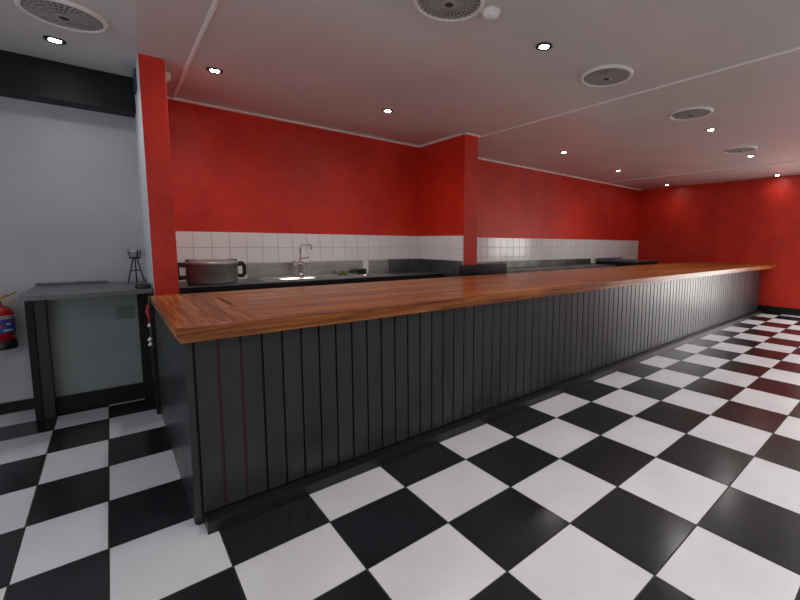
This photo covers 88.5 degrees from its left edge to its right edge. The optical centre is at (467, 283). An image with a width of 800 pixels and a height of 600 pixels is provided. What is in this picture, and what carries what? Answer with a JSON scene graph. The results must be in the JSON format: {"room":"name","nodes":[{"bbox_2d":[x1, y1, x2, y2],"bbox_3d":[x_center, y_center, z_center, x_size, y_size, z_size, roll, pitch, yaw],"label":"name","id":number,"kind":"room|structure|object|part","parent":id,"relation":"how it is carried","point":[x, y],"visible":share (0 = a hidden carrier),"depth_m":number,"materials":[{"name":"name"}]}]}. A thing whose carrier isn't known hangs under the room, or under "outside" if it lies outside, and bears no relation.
{"room":"diner restaurant","nodes":[
{"label":"diner restaurant","id":0,"kind":"room"},
{"bbox_2d":[0,96,146,402],"bbox_3d":[-4.303,-0.316,2.889,3.162,2.859,0.135,-5,8,-41],"label":"wall","id":1,"kind":"structure","parent":0,"point":[70,198],"depth_m":3.46,"materials":[{"name":"grey paint"}]},
{"bbox_2d":[0,291,17,350],"bbox_3d":[-3.732,0.293,3.217,0.208,0.456,0.183,2,6,14],"label":"fire extinguisher","id":2,"kind":"object","parent":1,"relation":"attached to","point":[8,337],"visible":1,"depth_m":3.21,"materials":[{"name":"red metal"}]},
{"bbox_3d":[-3.682,0.095,3.224,0.127,0.062,0.023,-5,8,-41],"label":"lever","id":3,"kind":"part","parent":2,"relation":"part of","materials":[{"name":"gold metal"}]},
{"bbox_2d":[0,398,34,414],"bbox_3d":[-4.501,1.087,2.755,2.250,0.090,0.027,-5,8,-41],"label":"baseboard","id":4,"kind":"structure","parent":1,"relation":"attached to","point":[26,404],"depth_m":3.38,"materials":[{"name":"black"}]},
{"bbox_2d":[0,50,135,117],"bbox_3d":[-4.135,-1.582,2.666,3.003,0.294,0.216,-5,8,-41],"label":"beam","id":5,"kind":"structure","parent":1,"relation":"attached to","point":[23,77],"depth_m":3.30,"materials":[{"name":"black paint"}]},
{"bbox_2d":[135,53,178,295],"bbox_3d":[-2.812,-0.384,3.677,0.166,2.859,1.062,-5,8,-41],"label":"wall partition","id":6,"kind":"structure","parent":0,"point":[151,116],"depth_m":3.24,"materials":[{"name":"red paint"}]},
{"bbox_2d":[133,68,136,94],"bbox_3d":[-2.765,-1.680,3.365,0.019,0.162,0.202,-5,8,-41],"label":"plate","id":7,"kind":"object","parent":6,"relation":"attached to","point":[134,70],"visible":0.99,"depth_m":3.30,"materials":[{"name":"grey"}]},
{"bbox_2d":[165,71,170,83],"bbox_3d":[-2.555,-1.739,3.431,0.058,0.090,0.076,-5,8,-41],"label":"junction box","id":8,"kind":"object","parent":6,"relation":"attached to","point":[168,77],"visible":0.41,"depth_m":3.41,"materials":[{"name":"white plastic"}]},
{"bbox_2d":[0,312,799,599],"bbox_3d":[2.200,1.155,3.517,13.572,0.090,8.352,-5,8,-41],"label":"floor","id":9,"kind":"structure","parent":0,"point":[674,474],"depth_m":2.19,"materials":[{"name":"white tile"}]},
{"bbox_2d":[18,280,160,421],"bbox_3d":[-3.083,0.545,3.357,0.763,1.071,0.909,-5,8,-41],"label":"table","id":10,"kind":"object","parent":9,"relation":"on","point":[88,342],"depth_m":3.41,"materials":[{"name":"grey laminate"}]},
{"bbox_2d":[18,281,151,300],"bbox_3d":[-3.070,0.048,3.315,0.723,0.034,0.908,-5,8,-41],"label":"countertop","id":11,"kind":"structure","parent":10,"relation":"on","point":[66,291],"depth_m":3.12,"materials":[{"name":"grey metal"}]},
{"bbox_3d":[-3.187,0.484,3.481,0.572,0.868,0.027,-5,8,-41],"label":"panel","id":12,"kind":"part","parent":10,"relation":"part of","materials":[{"name":"grey paint"}]},
{"bbox_2d":[115,305,133,318],"bbox_3d":[-3.026,0.252,3.574,0.117,0.117,0.011,-5,8,-41],"label":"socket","id":13,"kind":"object","parent":10,"relation":"attached to","point":[121,311],"depth_m":3.57,"materials":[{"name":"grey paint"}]},
{"bbox_2d":[127,249,144,282],"bbox_3d":[-3.038,-0.163,3.709,0.128,0.304,0.123,-5,8,-41],"label":"candle holder","id":14,"kind":"object","parent":10,"relation":"on","point":[133,254],"visible":1,"depth_m":3.69,"materials":[{"name":"black metal"}]},
{"bbox_2d":[128,250,140,256],"bbox_3d":[-3.045,-0.277,3.705,0.090,0.068,0.090,-5,8,-41],"label":"glass cup","id":15,"kind":"object","parent":14,"relation":"on","point":[132,253],"depth_m":3.68,"materials":[{"name":"grey"}]},
{"bbox_2d":[135,283,150,288],"bbox_3d":[-2.647,0.019,3.306,0.104,0.031,0.104,-5,8,-41],"label":"ashtray","id":16,"kind":"object","parent":10,"relation":"on","point":[147,285],"visible":1,"depth_m":3.28,"materials":[{"name":"black plastic"}]},
{"bbox_2d":[179,258,462,293],"bbox_3d":[-1.563,0.347,4.821,3.113,1.197,1.005,-5,8,-41],"label":"countertop","id":17,"kind":"structure","parent":9,"relation":"on","point":[402,269],"depth_m":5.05,"materials":[{"name":"metal"}]},
{"bbox_2d":[178,259,246,284],"bbox_3d":[-2.583,-0.127,4.101,0.468,0.239,0.468,1,6,2],"label":"pot","id":18,"kind":"object","parent":17,"relation":"on","point":[202,271],"visible":1,"depth_m":3.93,"materials":[{"name":"grey metal"}]},
{"bbox_3d":[-2.779,-0.118,3.928,0.101,0.176,0.090,-5,8,-41],"label":"handle","id":19,"kind":"part","parent":18,"relation":"part of","materials":[{"name":"black plastic"}]},
{"bbox_3d":[-2.582,-0.225,4.091,0.468,0.038,0.468,-5,8,-41],"label":"lid","id":20,"kind":"part","parent":18,"relation":"part of","materials":[{"name":"grey metal"}]},
{"bbox_3d":[-2.386,-0.149,4.273,0.101,0.176,0.090,-5,8,-41],"label":"handle","id":21,"kind":"part","parent":18,"relation":"part of","materials":[{"name":"black plastic"}]},
{"bbox_2d":[292,244,311,277],"bbox_3d":[-1.958,-0.271,4.806,0.216,0.393,0.092,-4,7,-35],"label":"mixer tap","id":22,"kind":"object","parent":17,"relation":"on","point":[300,263],"visible":1,"depth_m":4.79,"materials":[{"name":"silver metal"}]},
{"bbox_3d":[-1.917,-0.369,4.806,0.147,0.197,0.023,-1,6,-15],"label":"spout","id":23,"kind":"part","parent":22,"relation":"part of","materials":[{"name":"silver metal"}]},
{"bbox_2d":[256,272,393,281],"bbox_3d":[-1.655,0.000,4.948,1.575,0.192,0.450,-5,8,-41],"label":"double sink","id":24,"kind":"object","parent":17,"relation":"in","point":[350,275],"visible":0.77,"depth_m":4.86,"materials":[{"name":"metal"}]},
{"bbox_3d":[-1.921,0.029,4.673,0.477,0.185,0.288,-5,8,-41],"label":"bowl","id":25,"kind":"part","parent":24,"relation":"part of","materials":[{"name":"metal"}]},
{"bbox_3d":[-1.415,-0.012,5.118,0.477,0.185,0.288,-5,8,-41],"label":"bowl","id":26,"kind":"part","parent":24,"relation":"part of","materials":[{"name":"metal"}]},
{"bbox_2d":[356,269,366,273],"bbox_3d":[-1.406,-0.162,5.375,0.126,0.068,0.063,-5,8,-41],"label":"brush","id":27,"kind":"object","parent":24,"relation":"on","point":[359,271],"visible":0.88,"depth_m":5.35,"materials":[{"name":"black plastic"}]},
{"bbox_2d":[154,270,761,534],"bbox_3d":[1.901,0.377,5.956,10.167,0.966,1.870,-5,8,-41],"label":"counter","id":28,"kind":"object","parent":9,"relation":"on","point":[256,424],"depth_m":2.69,"materials":[{"name":"grey paint"}]},
{"bbox_3d":[-1.935,0.676,2.668,0.045,0.966,1.755,-5,8,-41],"label":"panel","id":29,"kind":"part","parent":28,"relation":"part of","materials":[{"name":"grey paint"}]},
{"bbox_2d":[150,262,775,343],"bbox_3d":[2.091,-0.120,5.729,10.292,0.071,1.606,-5,8,-41],"label":"countertop","id":30,"kind":"structure","parent":28,"relation":"on","point":[193,317],"depth_m":3.02,"materials":[{"name":"brown wood"}]},
{"bbox_2d":[145,297,153,348],"bbox_3d":[-2.326,0.288,2.972,0.032,0.392,0.085,-2,6,-19],"label":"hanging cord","id":31,"kind":"object","parent":30,"relation":"hanging from","point":[147,311],"visible":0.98,"depth_m":2.95,"materials":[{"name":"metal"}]},
{"bbox_3d":[-2.327,0.287,2.981,0.024,0.393,0.068,-1,6,-17],"label":"cord","id":32,"kind":"part","parent":31,"relation":"part of","materials":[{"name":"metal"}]},
{"bbox_2d":[459,262,506,275],"bbox_3d":[0.136,0.286,5.766,0.850,1.156,0.364,-5,8,-41],"label":"base cabinet","id":33,"kind":"object","parent":9,"relation":"on","point":[481,268],"visible":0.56,"depth_m":5.57,"materials":[{"name":"black laminate"}]},
{"bbox_3d":[0.271,-0.293,5.823,0.504,0.014,0.364,-5,8,-41],"label":"lid","id":34,"kind":"part","parent":33,"relation":"part of","materials":[{"name":"metal"}]},
{"bbox_2d":[496,258,615,272],"bbox_3d":[1.348,0.133,7.618,4.461,1.112,0.642,-5,8,-41],"label":"counter","id":35,"kind":"object","parent":9,"relation":"on","point":[557,264],"depth_m":7.97,"materials":[{"name":"metal"}]},
{"bbox_2d":[507,264,615,272],"bbox_3d":[1.351,-0.275,7.577,4.461,0.040,0.641,-5,8,-41],"label":"countertop","id":36,"kind":"structure","parent":35,"relation":"on","point":[579,266],"depth_m":7.68,"materials":[{"name":"metal"}]},
{"bbox_2d":[595,257,660,265],"bbox_3d":[3.742,-0.036,9.492,1.215,1.112,0.976,-5,8,-41],"label":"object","id":37,"kind":"object","parent":9,"relation":"on","point":[618,261],"visible":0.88,"depth_m":9.13,"materials":[{"name":"black plastic"}]},
{"bbox_2d":[595,259,660,262],"bbox_3d":[3.746,-0.540,9.441,1.215,0.027,0.976,-5,8,-41],"label":"countertop","id":38,"kind":"structure","parent":37,"relation":"on","point":[638,260],"depth_m":9.16,"materials":[{"name":"metal"}]},
{"bbox_2d":[0,0,799,189],"bbox_3d":[2.223,-1.780,3.223,13.572,0.090,8.352,-5,8,-41],"label":"ceiling","id":39,"kind":"structure","parent":0,"point":[333,64],"depth_m":3.31,"materials":[{"name":"white paint"}]},
{"bbox_2d":[43,35,66,44],"bbox_3d":[-2.947,-1.737,2.893,0.122,0.010,0.122,-5,8,-41],"label":"recessed light","id":40,"kind":"object","parent":39,"relation":"in","point":[55,40],"visible":1,"depth_m":2.89,"materials":[{"name":"black"}]},
{"bbox_2d":[14,0,108,32],"bbox_3d":[-2.545,-1.687,2.555,0.423,0.036,0.423,-5,8,-41],"label":"ceiling vent","id":41,"kind":"object","parent":39,"relation":"in","point":[65,14],"visible":1,"depth_m":2.53,"materials":[{"name":"white plastic"}]},
{"bbox_2d":[171,0,220,97],"bbox_3d":[-0.269,-1.529,1.027,0.032,0.010,8.060,-5,8,-41],"label":"trim","id":42,"kind":"structure","parent":39,"relation":"attached to","point":[215,3],"depth_m":2.91,"materials":[{"name":"white plastic"}]},
{"bbox_2d":[206,67,222,73],"bbox_3d":[-2.113,-1.780,3.387,0.122,0.010,0.122,-5,8,-41],"label":"recessed light","id":43,"kind":"object","parent":39,"relation":"in","point":[209,69],"visible":1,"depth_m":3.38,"materials":[{"name":"black"}]},
{"bbox_2d":[382,109,392,112],"bbox_3d":[-0.863,-1.871,4.388,0.122,0.010,0.122,-5,8,-41],"label":"recessed light","id":44,"kind":"object","parent":39,"relation":"in","point":[383,110],"visible":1,"depth_m":4.37,"materials":[{"name":"black"}]},
{"bbox_2d":[413,0,484,21],"bbox_3d":[-0.108,-1.650,2.378,0.423,0.036,0.423,-5,8,-41],"label":"ceiling vent","id":45,"kind":"object","parent":39,"relation":"in","point":[440,10],"visible":1,"depth_m":2.44,"materials":[{"name":"grey metal"}]},
{"bbox_2d":[480,5,499,20],"bbox_3d":[0.141,-1.652,2.490,0.122,0.049,0.122,-5,8,-41],"label":"smoke detector","id":46,"kind":"object","parent":39,"relation":"attached to","point":[489,12],"visible":1,"depth_m":2.46,"materials":[{"name":"white plastic"}]},
{"bbox_2d":[536,42,552,50],"bbox_3d":[0.555,-1.713,2.929,0.122,0.010,0.122,-5,8,-41],"label":"recessed light","id":47,"kind":"object","parent":39,"relation":"in","point":[543,46],"visible":1,"depth_m":2.92,"materials":[{"name":"black"}]},
{"bbox_2d":[580,64,632,86],"bbox_3d":[1.177,-1.745,3.427,0.423,0.036,0.423,-5,8,-41],"label":"ceiling vent","id":48,"kind":"object","parent":39,"relation":"in","point":[612,74],"visible":1,"depth_m":3.38,"materials":[{"name":"grey metal"}]},
{"bbox_2d":[584,68,629,85],"bbox_3d":[1.177,-1.744,3.427,0.373,0.024,0.373,-5,8,-41],"label":"grille","id":49,"kind":"object","parent":48,"relation":"attached to","point":[598,76],"depth_m":3.40,"materials":[{"name":"grey metal"}]},
{"bbox_2d":[479,47,799,137],"bbox_3d":[2.176,-1.725,3.172,0.032,0.010,8.060,-5,8,-41],"label":"trim","id":50,"kind":"structure","parent":39,"relation":"attached to","point":[797,48],"depth_m":3.63,"materials":[{"name":"white plastic"}]},
{"bbox_2d":[669,106,712,119],"bbox_3d":[2.414,-1.831,4.381,0.423,0.036,0.423,-5,8,-41],"label":"ceiling vent","id":51,"kind":"object","parent":39,"relation":"in","point":[689,113],"visible":1,"depth_m":4.33,"materials":[{"name":"grey metal"}]},
{"bbox_2d":[671,109,709,119],"bbox_3d":[2.414,-1.829,4.381,0.373,0.024,0.373,-5,8,-41],"label":"grille","id":52,"kind":"object","parent":51,"relation":"attached to","point":[680,114],"depth_m":4.36,"materials":[{"name":"grey metal"}]},
{"bbox_2d":[607,160,799,182],"bbox_3d":[5.884,-2.021,6.424,0.027,0.010,8.060,-5,8,-41],"label":"trim","id":53,"kind":"structure","parent":39,"relation":"attached to","point":[797,160],"depth_m":7.75,"materials":[{"name":"white plastic"}]},
{"bbox_2d":[723,146,757,153],"bbox_3d":[4.059,-1.983,6.027,0.423,0.036,0.423,-5,8,-41],"label":"ceiling vent","id":54,"kind":"object","parent":39,"relation":"in","point":[741,149],"visible":1,"depth_m":5.97,"materials":[{"name":"grey metal"}]},
{"bbox_2d":[725,148,754,152],"bbox_3d":[4.059,-1.982,6.027,0.373,0.024,0.373,-5,8,-41],"label":"grille","id":55,"kind":"object","parent":54,"relation":"attached to","point":[730,150],"depth_m":6.00,"materials":[{"name":"grey metal"}]},
{"bbox_2d":[167,99,639,263],"bbox_3d":[0.728,-0.740,7.516,10.288,2.859,0.135,-5,8,-41],"label":"wall","id":56,"kind":"structure","parent":0,"point":[232,171],"depth_m":5.18,"materials":[{"name":"red paint"}]},
{"bbox_2d":[247,260,388,278],"bbox_3d":[-1.816,-0.198,5.200,1.822,0.176,0.017,-5,8,-41],"label":"backsplash","id":57,"kind":"structure","parent":56,"relation":"attached to","point":[254,270],"depth_m":5.08,"materials":[{"name":"metal"}]},
{"bbox_2d":[176,231,463,281],"bbox_3d":[-1.561,-0.314,4.761,3.129,0.544,1.019,-5,8,-41],"label":"backsplash","id":58,"kind":"structure","parent":56,"relation":"attached to","point":[245,247],"depth_m":5.05,"materials":[{"name":"white tile"}]},
{"bbox_2d":[167,96,640,190],"bbox_3d":[1.088,-2.102,6.896,10.131,0.020,1.048,-5,8,-41],"label":"trim","id":59,"kind":"structure","parent":56,"relation":"attached to","point":[168,97],"depth_m":5.28,"materials":[{"name":"white plastic"}]},
{"bbox_2d":[388,258,462,276],"bbox_3d":[-0.601,-0.211,5.613,0.548,0.230,1.005,-5,8,-41],"label":"backsplash","id":60,"kind":"structure","parent":56,"relation":"attached to","point":[450,268],"depth_m":5.86,"materials":[{"name":"metal"}]},
{"bbox_2d":[496,258,590,267],"bbox_3d":[1.146,-0.383,7.801,4.461,0.126,0.018,-5,8,-41],"label":"backsplash","id":61,"kind":"structure","parent":56,"relation":"attached to","point":[527,263],"depth_m":8.16,"materials":[{"name":"metal"}]},
{"bbox_2d":[477,237,637,262],"bbox_3d":[1.997,-0.666,8.548,6.765,0.544,0.014,-5,8,-41],"label":"backsplash","id":62,"kind":"structure","parent":56,"relation":"attached to","point":[488,249],"depth_m":8.27,"materials":[{"name":"white tile"}]},
{"bbox_2d":[419,134,477,276],"bbox_3d":[-0.309,-0.583,5.865,0.237,2.859,1.073,-5,8,-41],"label":"wall pier","id":63,"kind":"object","parent":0,"point":[449,167],"visible":0.46,"depth_m":5.52,"materials":[{"name":"red paint"}]},
{"bbox_2d":[638,175,799,308],"bbox_3d":[7.253,-0.716,7.792,0.135,2.859,8.352,-5,8,-41],"label":"wall","id":64,"kind":"structure","parent":0,"point":[753,221],"depth_m":9.08,"materials":[{"name":"red paint"}]},
{"bbox_2d":[758,305,799,315],"bbox_3d":[5.763,0.465,9.479,0.022,0.148,3.784,-5,8,-41],"label":"baseboard","id":65,"kind":"structure","parent":64,"relation":"attached to","point":[768,309],"depth_m":8.54,"materials":[{"name":"black"}]}
]}

